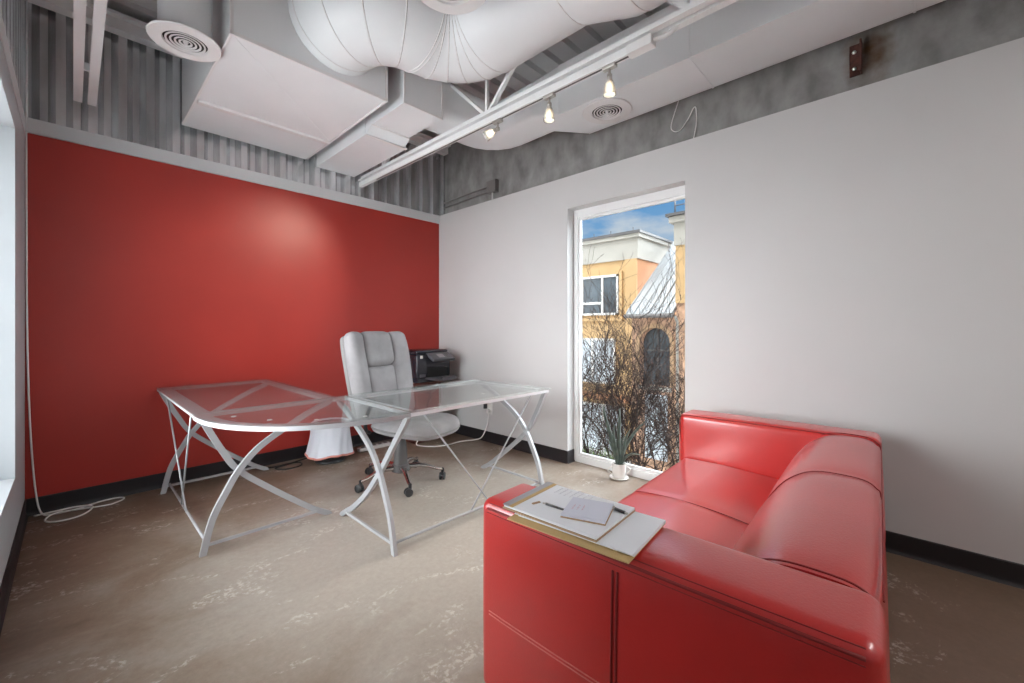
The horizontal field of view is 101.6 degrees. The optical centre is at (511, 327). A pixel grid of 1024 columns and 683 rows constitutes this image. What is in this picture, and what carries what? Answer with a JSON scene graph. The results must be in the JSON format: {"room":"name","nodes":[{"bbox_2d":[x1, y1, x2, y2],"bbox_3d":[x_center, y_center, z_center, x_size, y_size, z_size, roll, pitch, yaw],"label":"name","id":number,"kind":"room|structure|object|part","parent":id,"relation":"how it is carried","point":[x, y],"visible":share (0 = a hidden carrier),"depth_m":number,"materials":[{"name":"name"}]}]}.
{"room":"office","nodes":[
{"label":"office","id":0,"kind":"room"},
{"bbox_2d":[0,0,24,585],"bbox_3d":[-0.306,-0.555,-0.137,8.100,3.510,0.200,0,0,44],"label":"wall","id":1,"kind":"structure","parent":0,"point":[12,137],"depth_m":2.19,"materials":[{"name":"white paint"}]},
{"bbox_2d":[0,9,25,135],"bbox_3d":[-0.247,-1.271,-0.122,8.035,0.100,0.104,0,0,44],"label":"trim","id":2,"kind":"structure","parent":1,"relation":"attached to","point":[3,36],"depth_m":2.04,"materials":[{"name":"grey"}]},
{"bbox_2d":[0,499,28,635],"bbox_3d":[-0.195,1.145,-0.093,8.000,0.109,0.016,0,0,44],"label":"baseboard","id":3,"kind":"structure","parent":1,"relation":"attached to","point":[7,581],"depth_m":2.02,"materials":[{"name":"black rubber"}]},
{"bbox_2d":[25,0,27,132],"bbox_3d":[-3.089,-1.750,2.657,0.010,1.019,0.010,0,0,44],"label":"trim","id":4,"kind":"structure","parent":1,"relation":"attached to","point":[26,1],"depth_m":2.65,"materials":[{"name":"white metal"}]},
{"bbox_2d":[25,2,444,498],"bbox_3d":[-2.116,-0.555,3.760,0.095,3.510,3.756,0,0,44],"label":"wall","id":5,"kind":"structure","parent":0,"point":[145,276],"depth_m":3.22,"materials":[{"name":"red paint"}]},
{"bbox_2d":[28,81,80,129],"bbox_3d":[-3.062,-1.421,2.777,0.048,0.339,0.268,0,0,44],"label":"corrugated panel","id":6,"kind":"object","parent":5,"relation":"attached to","point":[56,106],"depth_m":2.78,"materials":[{"name":"metal"}]},
{"bbox_2d":[26,432,393,515],"bbox_3d":[-1.982,1.145,3.822,0.016,0.109,3.231,0,0,44],"label":"baseboard","id":7,"kind":"structure","parent":5,"relation":"attached to","point":[52,502],"depth_m":3.07,"materials":[{"name":"black rubber"}]},
{"bbox_2d":[25,117,439,223],"bbox_3d":[-1.992,-1.294,3.832,0.048,0.095,3.231,0,0,44],"label":"trim","id":8,"kind":"structure","parent":5,"relation":"attached to","point":[34,126],"depth_m":3.31,"materials":[{"name":"grey"}]},
{"bbox_2d":[28,0,450,155],"bbox_3d":[-1.929,-2.147,3.841,0.135,0.095,3.331,0,0,44],"label":"trim","id":9,"kind":"structure","parent":5,"relation":"attached to","point":[117,23],"depth_m":2.95,"materials":[{"name":"white metal"}]},
{"bbox_2d":[182,0,387,158],"bbox_3d":[-1.707,-1.876,3.055,1.461,0.648,0.927,0,0,44],"label":"duct plenum","id":10,"kind":"object","parent":5,"relation":"attached to","point":[266,89],"visible":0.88,"depth_m":2.79,"materials":[{"name":"white paint"}]},
{"bbox_2d":[90,0,670,137],"bbox_3d":[0.876,-2.360,1.106,8.700,0.200,4.031,0,0,44],"label":"ceiling","id":11,"kind":"structure","parent":0,"point":[587,37],"depth_m":3.38,"materials":[{"name":"grey metal"}]},
{"bbox_2d":[73,0,107,105],"bbox_3d":[-0.023,-1.879,0.099,7.815,0.758,0.108,0,0,44],"label":"joist","id":12,"kind":"object","parent":11,"relation":"attached to","point":[79,6],"visible":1,"depth_m":2.23,"materials":[{"name":"white metal"}]},
{"bbox_2d":[146,0,221,61],"bbox_3d":[-1.767,-1.907,2.260,0.326,0.746,0.326,0,0,44],"label":"ceiling vent","id":13,"kind":"object","parent":11,"relation":"in","point":[183,28],"visible":1,"depth_m":2.21,"materials":[{"name":"white metal"}]},
{"bbox_3d":[-1.767,-1.546,2.260,0.326,0.016,0.326,0,0,44],"label":"rim plate","id":14,"kind":"part","parent":13,"relation":"part of","materials":[{"name":"white paint"}]},
{"bbox_2d":[288,0,668,83],"bbox_3d":[0.759,-1.900,1.653,4.314,0.692,1.101,0,0,35],"label":"spiral duct","id":15,"kind":"object","parent":11,"relation":"hanging from","point":[349,37],"visible":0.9,"depth_m":2.37,"materials":[{"name":"white fabric"}]},
{"bbox_2d":[421,0,485,14],"bbox_3d":[-0.288,-1.936,1.950,0.370,0.688,0.370,0,0,44],"label":"ceiling vent","id":16,"kind":"object","parent":15,"relation":"attached to","point":[452,7],"visible":1,"depth_m":2.07,"materials":[{"name":"white metal"}]},
{"bbox_2d":[358,0,737,180],"bbox_3d":[1.323,-1.887,1.599,7.930,0.743,0.100,0,0,44],"label":"joist","id":17,"kind":"object","parent":11,"relation":"attached to","point":[688,13],"visible":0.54,"depth_m":2.44,"materials":[{"name":"white metal"}]},
{"bbox_2d":[359,26,678,187],"bbox_3d":[-0.219,-1.630,3.093,3.635,0.360,0.142,0,0,44],"label":"track","id":18,"kind":"object","parent":17,"relation":"attached to","point":[646,43],"visible":0.88,"depth_m":2.65,"materials":[{"name":"white metal"}]},
{"bbox_2d":[483,118,502,140],"bbox_3d":[-0.130,-1.389,2.938,0.149,0.134,0.071,0,0,17],"label":"track spotlight","id":19,"kind":"object","parent":18,"relation":"hanging from","point":[491,132],"visible":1,"depth_m":2.92,"materials":[{"name":"white metal"}]},
{"bbox_3d":[-0.158,-1.362,2.950,0.092,0.081,0.071,0,0,11],"label":"lamp shade","id":20,"kind":"part","parent":19,"relation":"part of","materials":[{"name":"clear glass"}]},
{"bbox_3d":[-0.151,-1.368,2.942,0.053,0.046,0.042,0,0,20],"label":"bulb","id":21,"kind":"part","parent":19,"relation":"part of","materials":[{"name":"white glass"}]},
{"bbox_2d":[543,92,555,123],"bbox_3d":[0.230,-1.374,2.604,0.080,0.164,0.070,0,0,44],"label":"track spotlight","id":22,"kind":"object","parent":18,"relation":"hanging from","point":[549,114],"visible":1,"depth_m":2.59,"materials":[{"name":"white metal"}]},
{"bbox_3d":[0.230,-1.331,2.604,0.070,0.078,0.070,0,0,44],"label":"lamp shade","id":23,"kind":"part","parent":22,"relation":"part of","materials":[{"name":"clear glass"}]},
{"bbox_2d":[602,61,616,97],"bbox_3d":[0.543,-1.374,2.317,0.080,0.164,0.071,0,0,44],"label":"track spotlight","id":24,"kind":"object","parent":18,"relation":"hanging from","point":[609,87],"visible":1,"depth_m":2.30,"materials":[{"name":"white metal"}]},
{"bbox_3d":[0.541,-1.409,2.315,0.028,0.056,0.028,0,0,44],"label":"stem","id":25,"kind":"part","parent":24,"relation":"part of","materials":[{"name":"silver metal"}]},
{"bbox_3d":[0.542,-1.331,2.318,0.071,0.078,0.071,0,0,44],"label":"lamp shade","id":26,"kind":"part","parent":24,"relation":"part of","materials":[{"name":"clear glass"}]},
{"bbox_3d":[0.542,-1.338,2.317,0.042,0.050,0.042,0,0,44],"label":"bulb","id":27,"kind":"part","parent":24,"relation":"part of","materials":[{"name":"white glass"}]},
{"bbox_2d":[0,433,1023,682],"bbox_3d":[0.791,1.275,1.017,8.500,0.150,3.786,0,0,44],"label":"floor","id":28,"kind":"structure","parent":0,"point":[122,591],"depth_m":1.92,"materials":[{"name":"concrete"}]},
{"bbox_2d":[25,133,124,522],"bbox_3d":[-2.839,-0.020,2.728,0.274,2.440,0.462,0,0,44],"label":"coiled cable","id":29,"kind":"object","parent":28,"relation":"on","point":[81,507],"visible":1,"depth_m":2.66,"materials":[{"name":"white plastic"}]},
{"bbox_2d":[268,458,306,469],"bbox_3d":[-1.911,1.190,3.662,0.196,0.021,0.485,0,0,38],"label":"cable","id":30,"kind":"object","parent":28,"relation":"on","point":[282,465],"visible":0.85,"depth_m":3.59,"materials":[{"name":"black plastic"}]},
{"bbox_2d":[305,417,353,464],"bbox_3d":[-1.647,1.022,3.789,0.411,0.356,0.402,0,0,44],"label":"waste bin","id":31,"kind":"object","parent":28,"relation":"on","point":[325,446],"visible":0.84,"depth_m":3.66,"materials":[{"name":"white plastic"}]},
{"bbox_2d":[157,380,548,557],"bbox_3d":[-1.161,0.819,3.071,2.181,0.762,2.011,0,0,44],"label":"desk","id":32,"kind":"object","parent":28,"relation":"on","point":[204,418],"visible":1,"depth_m":2.47,"materials":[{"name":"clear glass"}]},
{"bbox_3d":[-2.262,0.805,2.806,0.638,0.688,0.009,0,0,42],"label":"brace rod","id":33,"kind":"part","parent":32,"relation":"part of","materials":[{"name":"silver metal"}]},
{"bbox_3d":[-2.102,0.457,2.640,1.370,0.018,0.075,0,0,44],"label":"frame rail","id":34,"kind":"part","parent":32,"relation":"part of","materials":[{"name":"silver metal"}]},
{"bbox_3d":[-1.983,0.805,2.541,0.009,0.686,0.469,0,0,-44],"label":"brace rod","id":35,"kind":"part","parent":32,"relation":"part of","materials":[{"name":"silver metal"}]},
{"bbox_3d":[-2.361,0.457,3.347,0.055,0.018,0.718,0,0,44],"label":"frame rail","id":36,"kind":"part","parent":32,"relation":"part of","materials":[{"name":"silver metal"}]},
{"bbox_3d":[-2.311,0.833,3.285,0.021,0.735,0.718,0,0,44],"label":"leg","id":37,"kind":"part","parent":32,"relation":"part of","materials":[{"name":"silver metal"}]},
{"bbox_3d":[-2.294,0.833,3.271,0.021,0.735,0.711,0,0,44],"label":"leg","id":38,"kind":"part","parent":32,"relation":"part of","materials":[{"name":"silver metal"}]},
{"bbox_3d":[-1.397,0.457,2.431,0.055,0.018,0.718,0,0,44],"label":"frame rail","id":39,"kind":"part","parent":32,"relation":"part of","materials":[{"name":"silver metal"}]},
{"bbox_3d":[-1.398,0.833,2.440,0.021,0.735,0.701,0,0,44],"label":"leg","id":40,"kind":"part","parent":32,"relation":"part of","materials":[{"name":"silver metal"}]},
{"bbox_3d":[-1.415,0.833,2.454,0.021,0.735,0.708,0,0,44],"label":"leg","id":41,"kind":"part","parent":32,"relation":"part of","materials":[{"name":"silver metal"}]},
{"bbox_3d":[-1.645,0.457,3.121,1.370,0.018,0.055,0,0,44],"label":"frame rail","id":42,"kind":"part","parent":32,"relation":"part of","materials":[{"name":"silver metal"}]},
{"bbox_3d":[-1.077,0.459,2.049,1.107,0.022,0.313,0,0,-3],"label":"frame rail","id":43,"kind":"part","parent":32,"relation":"part of","materials":[{"name":"silver metal"}]},
{"bbox_3d":[-1.113,0.457,2.686,0.060,0.018,0.082,0,0,44],"label":"frame rail","id":44,"kind":"part","parent":32,"relation":"part of","materials":[{"name":"silver metal"}]},
{"bbox_3d":[-0.863,0.833,2.434,0.701,0.735,0.021,0,0,44],"label":"leg","id":45,"kind":"part","parent":32,"relation":"part of","materials":[{"name":"silver metal"}]},
{"bbox_3d":[-0.818,0.833,2.421,0.789,0.735,0.021,0,0,44],"label":"leg","id":46,"kind":"part","parent":32,"relation":"part of","materials":[{"name":"silver metal"}]},
{"bbox_3d":[-0.800,0.457,2.486,0.770,0.018,0.055,0,0,44],"label":"frame rail","id":47,"kind":"part","parent":32,"relation":"part of","materials":[{"name":"white metal"}]},
{"bbox_3d":[-0.680,0.457,3.127,0.055,0.018,1.155,0,0,44],"label":"frame rail","id":48,"kind":"part","parent":32,"relation":"part of","materials":[{"name":"white metal"}]},
{"bbox_3d":[-0.320,0.807,2.526,0.009,0.692,0.570,0,0,39],"label":"brace rod","id":49,"kind":"part","parent":32,"relation":"part of","materials":[{"name":"silver metal"}]},
{"bbox_3d":[-0.154,0.457,2.628,0.065,0.018,1.155,0,0,44],"label":"frame rail","id":50,"kind":"part","parent":32,"relation":"part of","materials":[{"name":"white metal"}]},
{"bbox_3d":[-0.058,0.807,2.802,0.550,0.692,0.009,0,0,-42],"label":"brace rod","id":51,"kind":"part","parent":32,"relation":"part of","materials":[{"name":"silver metal"}]},
{"bbox_3d":[-0.035,0.457,3.276,0.750,0.018,0.055,0,0,44],"label":"frame rail","id":52,"kind":"part","parent":32,"relation":"part of","materials":[{"name":"white metal"}]},
{"bbox_3d":[-0.019,0.833,3.329,0.711,0.735,0.021,0,0,44],"label":"leg","id":53,"kind":"part","parent":32,"relation":"part of","materials":[{"name":"silver metal"}]},
{"bbox_3d":[-0.003,0.833,3.344,0.718,0.735,0.021,0,0,44],"label":"leg","id":54,"kind":"part","parent":32,"relation":"part of","materials":[{"name":"silver metal"}]},
{"bbox_2d":[357,441,390,451],"bbox_3d":[-1.369,1.182,4.158,0.060,0.036,0.340,0,0,44],"label":"power strip","id":55,"kind":"object","parent":28,"relation":"on","point":[384,444],"visible":0.77,"depth_m":4.15,"materials":[{"name":"white plastic"}]},
{"bbox_2d":[340,331,459,496],"bbox_3d":[-0.848,0.613,3.220,0.828,1.174,0.737,0,0,44],"label":"office chair","id":56,"kind":"object","parent":28,"relation":"on","point":[373,361],"visible":0.75,"depth_m":3.20,"materials":[{"name":"light grey leather"},{"name":"brushed chrome"},{"name":"black plastic"}]},
{"bbox_3d":[-1.081,0.654,3.059,0.246,0.257,0.084,0,0,44],"label":"armrest","id":57,"kind":"part","parent":56,"relation":"part of","materials":[{"name":"white plastic"}]},
{"bbox_3d":[-1.003,1.096,3.138,0.052,0.073,0.276,0,0,44],"label":"leg","id":58,"kind":"part","parent":56,"relation":"part of","materials":[{"name":"silver metal"}]},
{"bbox_3d":[-1.039,1.096,3.359,0.275,0.073,0.052,0,0,28],"label":"leg","id":59,"kind":"part","parent":56,"relation":"part of","materials":[{"name":"silver metal"}]},
{"bbox_3d":[-0.789,1.096,3.105,0.052,0.073,0.275,0,0,-26],"label":"leg","id":60,"kind":"part","parent":56,"relation":"part of","materials":[{"name":"silver metal"}]},
{"bbox_3d":[-0.842,1.096,3.457,0.052,0.073,0.275,0,0,10],"label":"leg","id":61,"kind":"part","parent":56,"relation":"part of","materials":[{"name":"silver metal"}]},
{"bbox_3d":[-0.735,0.732,3.191,0.590,0.128,0.570,0,0,32],"label":"seat","id":62,"kind":"part","parent":56,"relation":"part of","materials":[{"name":"white leather"}]},
{"bbox_3d":[-0.788,0.654,3.559,0.246,0.257,0.081,0,0,24],"label":"armrest","id":63,"kind":"part","parent":56,"relation":"part of","materials":[{"name":"black plastic"}]},
{"bbox_3d":[-0.688,1.096,3.300,0.275,0.073,0.052,0,0,-8],"label":"leg","id":64,"kind":"part","parent":56,"relation":"part of","materials":[{"name":"silver metal"}]},
{"bbox_2d":[406,381,442,443],"bbox_3d":[-1.003,0.885,4.521,0.412,0.630,0.360,0,0,44],"label":"base cabinet","id":65,"kind":"object","parent":28,"relation":"on","point":[420,398],"visible":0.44,"depth_m":4.37,"materials":[{"name":"brown wood"}]},
{"bbox_3d":[-0.878,0.865,4.401,0.018,0.510,0.320,0,0,44],"label":"door","id":66,"kind":"part","parent":65,"relation":"part of","materials":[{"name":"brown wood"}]},
{"bbox_2d":[409,348,457,382],"bbox_3d":[-0.872,0.399,4.465,0.571,0.343,0.438,0,0,44],"label":"printer","id":67,"kind":"object","parent":65,"relation":"on","point":[427,364],"visible":0.88,"depth_m":4.35,"materials":[{"name":"black plastic"}]},
{"bbox_3d":[-0.955,0.255,4.544,0.310,0.056,0.406,0,0,44],"label":"scanner lid","id":68,"kind":"part","parent":67,"relation":"part of","materials":[{"name":"grey plastic"}]},
{"bbox_3d":[-0.758,0.305,4.439,0.139,0.091,0.290,0,0,44],"label":"control panel","id":69,"kind":"part","parent":67,"relation":"part of","materials":[{"name":"grey plastic"}]},
{"bbox_2d":[425,375,457,380],"bbox_3d":[-0.729,0.515,4.371,0.235,0.040,0.270,0,0,44],"label":"paper tray","id":70,"kind":"object","parent":67,"relation":"on","point":[427,377],"depth_m":4.33,"materials":[{"name":"grey plastic"}]},
{"bbox_2d":[416,413,488,446],"bbox_3d":[-0.610,1.036,4.328,0.748,0.333,0.137,0,0,-18],"label":"cable","id":71,"kind":"object","parent":28,"relation":"on","point":[488,413],"visible":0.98,"depth_m":4.38,"materials":[{"name":"white plastic"}]},
{"bbox_2d":[607,461,630,479],"bbox_3d":[0.855,1.139,3.334,0.152,0.122,0.152,0,0,44],"label":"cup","id":72,"kind":"object","parent":28,"relation":"on","point":[618,471],"visible":0.94,"depth_m":3.30,"materials":[{"name":"white ceramic"}]},
{"bbox_2d":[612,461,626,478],"bbox_3d":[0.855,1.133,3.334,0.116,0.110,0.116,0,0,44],"label":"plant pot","id":73,"kind":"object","parent":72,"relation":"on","point":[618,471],"depth_m":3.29,"materials":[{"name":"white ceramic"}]},
{"bbox_2d":[603,407,646,464],"bbox_3d":[0.906,0.857,3.327,0.363,0.474,0.089,0,0,5],"label":"potted succulent","id":74,"kind":"object","parent":72,"relation":"in","point":[616,446],"visible":1,"depth_m":3.32,"materials":[{"name":"green plant"}]},
{"bbox_2d":[483,409,890,682],"bbox_3d":[0.898,0.862,1.733,0.981,0.676,1.980,0,0,41],"label":"leather sofa","id":75,"kind":"object","parent":28,"relation":"on","point":[767,563],"visible":0.94,"depth_m":1.06,"materials":[{"name":"red leather"}]},
{"bbox_2d":[507,512,665,563],"bbox_3d":[0.200,0.522,1.137,0.350,0.010,0.246,0,0,38],"label":"manila folder","id":76,"kind":"object","parent":75,"relation":"on","point":[623,543],"visible":0.57,"depth_m":1.04,"materials":[{"name":"manila card"},{"name":"white paper"}]},
{"bbox_2d":[503,482,634,541],"bbox_3d":[0.161,0.511,1.188,0.305,0.012,0.233,0,0,41],"label":"pad","id":77,"kind":"object","parent":76,"relation":"on","point":[548,492],"visible":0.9,"depth_m":1.17,"materials":[{"name":"white paper"}]},
{"bbox_2d":[543,502,563,509],"bbox_3d":[0.124,0.503,1.172,0.090,0.008,0.006,0,0,39],"label":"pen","id":78,"kind":"object","parent":77,"relation":"on","point":[545,503],"visible":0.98,"depth_m":1.18,"materials":[{"name":"grey plastic"}]},
{"bbox_2d":[560,497,614,525],"bbox_3d":[0.210,0.502,1.149,0.120,0.009,0.126,0,0,24],"label":"notepad","id":79,"kind":"object","parent":77,"relation":"on","point":[578,509],"visible":1,"depth_m":1.13,"materials":[{"name":"white paper"}]},
{"bbox_2d":[612,506,627,514],"bbox_3d":[0.291,0.502,1.156,0.008,0.010,0.070,0,0,-38],"label":"ballpoint pen","id":80,"kind":"object","parent":77,"relation":"on","point":[613,507],"visible":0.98,"depth_m":1.14,"materials":[{"name":"black plastic"}]},
{"bbox_2d":[617,458,778,548],"bbox_3d":[0.780,0.900,1.843,0.604,0.243,1.543,0,0,41],"label":"seat cushion","id":81,"kind":"object","parent":75,"relation":"on","point":[714,500],"depth_m":1.95,"materials":[{"name":"red leather"}]},
{"bbox_3d":[1.478,0.833,2.390,0.967,0.603,0.226,0,0,41],"label":"armrest","id":82,"kind":"part","parent":75,"relation":"part of","materials":[{"name":"red leather"}]},
{"bbox_3d":[1.121,0.829,1.543,0.393,0.603,1.543,0,0,41],"label":"backrest","id":83,"kind":"part","parent":75,"relation":"part of","materials":[{"name":"red leather"}]},
{"bbox_2d":[439,37,1023,563],"bbox_3d":[2.053,-0.070,2.316,8.060,2.541,0.145,0,0,44],"label":"wall","id":84,"kind":"structure","parent":0,"point":[854,259],"depth_m":2.37,"materials":[{"name":"white paint"}]},
{"bbox_2d":[487,403,491,413],"bbox_3d":[-0.237,0.845,4.384,0.080,0.120,0.012,0,0,44],"label":"wall outlet","id":85,"kind":"object","parent":84,"relation":"attached to","point":[489,405],"visible":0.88,"depth_m":4.37,"materials":[{"name":"white plastic"}]},
{"bbox_2d":[574,185,684,480],"bbox_3d":[0.948,0.071,3.432,1.031,2.257,0.050,0,0,44],"label":"window","id":86,"kind":"structure","parent":84,"relation":"in","point":[677,193],"depth_m":3.72,"materials":[{"name":"white metal"}]},
{"bbox_2d":[454,424,1023,589],"bbox_3d":[2.054,1.145,2.273,8.000,0.109,0.116,0,0,44],"label":"baseboard","id":87,"kind":"structure","parent":84,"relation":"attached to","point":[994,569],"depth_m":2.13,"materials":[{"name":"black rubber"}]},
{"bbox_2d":[445,0,1023,213],"bbox_3d":[1.976,-0.380,2.482,8.400,4.360,0.040,0,0,44],"label":"wall","id":88,"kind":"structure","parent":0,"point":[945,30],"depth_m":2.79,"materials":[{"name":"grey concrete"}]},
{"bbox_2d":[444,179,498,208],"bbox_3d":[-0.495,-1.462,4.766,0.930,0.245,0.055,0,0,44],"label":"conduit","id":89,"kind":"object","parent":88,"relation":"attached to","point":[492,186],"visible":0.94,"depth_m":4.52,"materials":[{"name":"grey metal"}]},
{"bbox_2d":[671,101,696,137],"bbox_3d":[1.272,-1.523,3.096,0.194,0.357,0.007,0,0,44],"label":"loose wire","id":90,"kind":"object","parent":88,"relation":"attached to","point":[678,101],"visible":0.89,"depth_m":3.08,"materials":[{"name":"white"}]},
{"bbox_2d":[426,0,944,149],"bbox_3d":[1.922,-1.841,1.626,6.500,0.407,1.084,0,0,44],"label":"duct","id":91,"kind":"object","parent":88,"relation":"attached to","point":[742,38],"visible":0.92,"depth_m":2.68,"materials":[{"name":"white metal"}]},
{"bbox_2d":[316,67,442,176],"bbox_3d":[-1.190,-1.827,3.603,1.526,0.585,0.378,0,0,44],"label":"duct","id":92,"kind":"object","parent":91,"relation":"attached to","point":[414,104],"visible":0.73,"depth_m":3.33,"materials":[{"name":"white metal"}]},
{"bbox_3d":[0.724,-1.649,3.182,0.370,0.016,0.370,0,0,44],"label":"rim plate","id":93,"kind":"part","parent":91,"relation":"part of","materials":[{"name":"white paint"}]},
{"bbox_2d":[849,38,861,77],"bbox_3d":[1.982,-1.555,2.408,0.058,0.180,0.060,0,0,44],"label":"bracket","id":94,"kind":"object","parent":88,"relation":"attached to","point":[855,51],"visible":1,"depth_m":2.42,"materials":[{"name":"metal"}]},
{"label":"outside","id":95,"kind":"structure","parent":0,"visible":0},
{"bbox_3d":[9.459,4.200,15.871,80.000,0.200,90.000,0,0,44],"label":"ground","id":96,"kind":"structure","parent":95,"visible":0},
{"bbox_2d":[582,229,675,459],"bbox_3d":[2.641,0.440,20.199,12.180,7.320,9.240,0,0,44],"label":"stucco building","id":97,"kind":"structure","parent":96,"relation":"on","point":[648,249],"depth_m":13.55,"materials":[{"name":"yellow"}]},
{"bbox_3d":[2.653,1.080,14.044,1.810,1.440,0.014,0,0,44],"label":"pane","id":98,"kind":"part","parent":97,"relation":"part of","materials":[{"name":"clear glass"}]},
{"bbox_3d":[2.606,-1.070,14.089,2.180,1.260,0.014,0,0,44],"label":"pane","id":99,"kind":"part","parent":97,"relation":"part of","materials":[{"name":"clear glass"}]},
{"bbox_3d":[2.707,3.300,13.993,2.360,1.560,0.014,0,0,44],"label":"pane","id":100,"kind":"part","parent":97,"relation":"part of","materials":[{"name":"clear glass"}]},
{"bbox_2d":[624,242,678,471],"bbox_3d":[5.038,0.403,12.722,1.489,7.395,3.857,0,0,44],"label":"building","id":101,"kind":"structure","parent":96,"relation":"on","point":[648,291],"depth_m":11.68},
{"bbox_3d":[3.950,2.710,11.432,0.630,1.780,0.035,0,0,44],"label":"pale panel","id":102,"kind":"part","parent":101,"relation":"part of","materials":[{"name":"glass"}]},
{"bbox_2d":[665,201,684,461],"bbox_3d":[5.600,0.000,11.020,2.210,8.200,2.250,0,0,44],"label":"tower","id":103,"kind":"structure","parent":96,"relation":"on","point":[677,219],"depth_m":10.90,"materials":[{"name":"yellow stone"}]},
{"bbox_3d":[5.607,-2.835,11.020,2.100,0.170,2.140,0,0,44],"label":"cornice","id":104,"kind":"part","parent":103,"relation":"part of","materials":[{"name":"beige paint"}]},
{"bbox_3d":[4.648,-3.540,10.649,1.015,1.120,0.040,0,0,44],"label":"railing","id":105,"kind":"part","parent":103,"relation":"part of","materials":[{"name":"grey"}]},
{"bbox_3d":[1.609,3.100,4.708,7.000,2.000,2.200,0,0,44],"label":"bed","id":106,"kind":"object","parent":96,"relation":"on","visible":0},
{"bbox_2d":[582,441,612,458],"bbox_3d":[0.972,1.765,5.177,0.863,0.680,0.878,0,0,44],"label":"grass","id":107,"kind":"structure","parent":106,"relation":"on","point":[592,441],"depth_m":5.23,"materials":[{"name":"plant"}]},
{"bbox_2d":[582,296,684,470],"bbox_3d":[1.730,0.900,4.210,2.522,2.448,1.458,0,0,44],"label":"bare shrub","id":108,"kind":"object","parent":106,"relation":"on","point":[648,365],"visible":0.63,"depth_m":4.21,"materials":[{"name":"brown plant"}]},
{"bbox_2d":[582,238,684,455],"bbox_3d":[1.212,0.466,5.575,3.269,3.316,1.330,0,0,44],"label":"bare shrub","id":109,"kind":"object","parent":106,"relation":"on","point":[618,343],"visible":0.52,"depth_m":5.38,"materials":[{"name":"brown plant"}]},
{"bbox_2d":[607,313,684,470],"bbox_3d":[2.058,0.984,4.753,1.830,2.278,1.758,0,0,16],"label":"bare shrub","id":110,"kind":"object","parent":106,"relation":"on","point":[681,364],"visible":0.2,"depth_m":4.70,"materials":[{"name":"brown plant"}]}
]}

